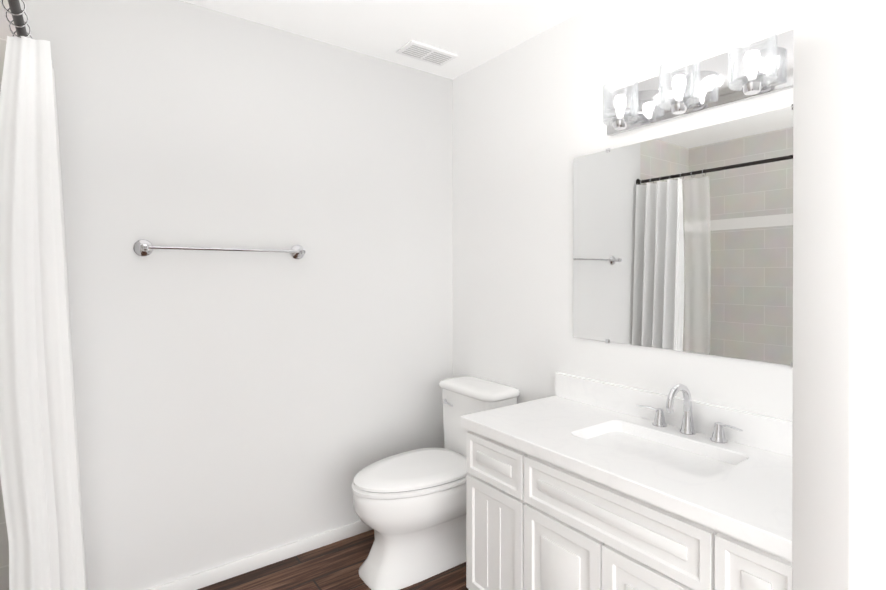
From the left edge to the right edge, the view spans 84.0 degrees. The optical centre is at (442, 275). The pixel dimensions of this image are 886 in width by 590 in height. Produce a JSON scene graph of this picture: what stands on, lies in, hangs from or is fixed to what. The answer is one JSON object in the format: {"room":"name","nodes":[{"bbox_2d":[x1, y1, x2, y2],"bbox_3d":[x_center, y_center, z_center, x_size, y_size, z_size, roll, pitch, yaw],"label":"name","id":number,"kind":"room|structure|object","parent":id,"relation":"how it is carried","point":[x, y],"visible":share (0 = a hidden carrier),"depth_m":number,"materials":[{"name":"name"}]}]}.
{"room":"bathroom","nodes":[
{"label":"bathroom","id":0,"kind":"room"},
{"bbox_2d":[0,0,16,589],"bbox_3d":[-1.865,0.092,1.513,0.860,2.440,0.100,0,0,-36],"label":"tiled wall","id":1,"kind":"structure","parent":0,"point":[5,32],"depth_m":1.70,"materials":[{"name":"tile"}]},
{"bbox_2d":[19,0,452,589],"bbox_3d":[-0.746,0.089,2.328,1.910,2.440,0.100,0,0,-36],"label":"wall","id":2,"kind":"structure","parent":0,"point":[231,406],"depth_m":2.15,"materials":[{"name":"paint"}]},
{"bbox_2d":[8,0,26,35],"bbox_3d":[-0.998,-0.736,1.109,0.056,0.055,1.567,0,0,-36],"label":"curtain rod","id":3,"kind":"object","parent":2,"relation":"attached to","point":[14,6],"depth_m":1.39,"materials":[{"name":"brown metal"}]},
{"bbox_2d":[0,0,87,589],"bbox_3d":[-1.286,0.207,1.527,0.305,1.930,0.500,0,0,-36],"label":"shower curtain","id":4,"kind":"object","parent":3,"relation":"hanging from","point":[40,474],"visible":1,"depth_m":1.48,"materials":[{"name":"white fabric"}]},
{"bbox_2d":[133,239,305,258],"bbox_3d":[-0.912,-0.110,2.097,0.688,0.068,0.076,0,0,-36],"label":"towel rail","id":5,"kind":"object","parent":2,"relation":"attached to","point":[143,247],"visible":1,"depth_m":2.01,"materials":[{"name":"silver metal"}]},
{"bbox_2d":[147,520,371,589],"bbox_3d":[-0.718,1.278,2.283,1.893,0.064,0.013,0,0,-36],"label":"baseboard","id":6,"kind":"structure","parent":2,"relation":"attached to","point":[235,568],"depth_m":2.21,"materials":[{"name":"white wood"}]},
{"bbox_2d":[197,529,467,589],"bbox_3d":[0.101,1.341,0.525,2.870,0.050,4.020,0,0,-36],"label":"floor","id":7,"kind":"structure","parent":0,"point":[335,565],"depth_m":2.16,"materials":[{"name":"brown wood"}]},
{"bbox_2d":[352,376,519,589],"bbox_3d":[-0.053,0.924,2.307,0.803,0.770,0.422,0,0,-36],"label":"toilet","id":8,"kind":"object","parent":7,"relation":"on","point":[410,508],"visible":0.77,"depth_m":2.14,"materials":[{"name":"white ceramic"}]},
{"bbox_2d":[460,372,791,589],"bbox_3d":[0.619,0.838,1.603,0.560,0.948,1.111,0,0,-36],"label":"bathroom vanity","id":9,"kind":"object","parent":7,"relation":"on","point":[577,483],"visible":0.96,"depth_m":1.50,"materials":[{"name":"white wood"}]},
{"bbox_2d":[636,384,742,442],"bbox_3d":[0.798,0.451,1.657,0.152,0.174,0.362,0,0,-36],"label":"faucet","id":10,"kind":"object","parent":9,"relation":"on","point":[685,420],"depth_m":1.67,"materials":[{"name":"silver metal"}]},
{"bbox_2d":[181,0,602,79],"bbox_3d":[0.101,-1.149,0.515,2.870,0.050,4.020,0,0,-36],"label":"ceiling","id":11,"kind":"structure","parent":0,"point":[472,34],"depth_m":2.19,"materials":[{"name":"paint"}]},
{"bbox_2d":[396,40,457,65],"bbox_3d":[-0.081,-1.124,2.498,0.280,0.013,0.150,0,0,-36],"label":"ceiling vent","id":12,"kind":"object","parent":11,"relation":"in","point":[424,52],"visible":1,"depth_m":2.48,"materials":[{"name":"white plastic"}]},
{"bbox_2d":[453,0,793,420],"bbox_3d":[1.220,0.093,1.335,0.100,2.440,4.020,0,0,-36],"label":"wall","id":13,"kind":"structure","parent":0,"point":[529,125],"depth_m":2.22,"materials":[{"name":"paint"}]},
{"bbox_2d":[573,104,792,367],"bbox_3d":[0.863,-0.119,1.732,0.008,0.790,1.004,0,0,-36],"label":"mirror","id":14,"kind":"object","parent":13,"relation":"attached to","point":[683,241],"visible":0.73,"depth_m":1.72,"materials":[{"name":"clear glass"}]},
{"bbox_2d":[603,28,793,135],"bbox_3d":[0.810,-0.642,1.671,0.162,0.183,0.680,0,0,-36],"label":"sconce","id":15,"kind":"object","parent":13,"relation":"attached to","point":[734,74],"visible":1,"depth_m":1.64,"materials":[{"name":"silver metal"}]},
{"bbox_2d":[792,0,885,589],"bbox_3d":[0.950,0.094,1.095,0.620,2.440,0.090,0,0,-36],"label":"wall","id":16,"kind":"structure","parent":0,"point":[839,332],"depth_m":0.92,"materials":[{"name":"white paint"}]}
]}

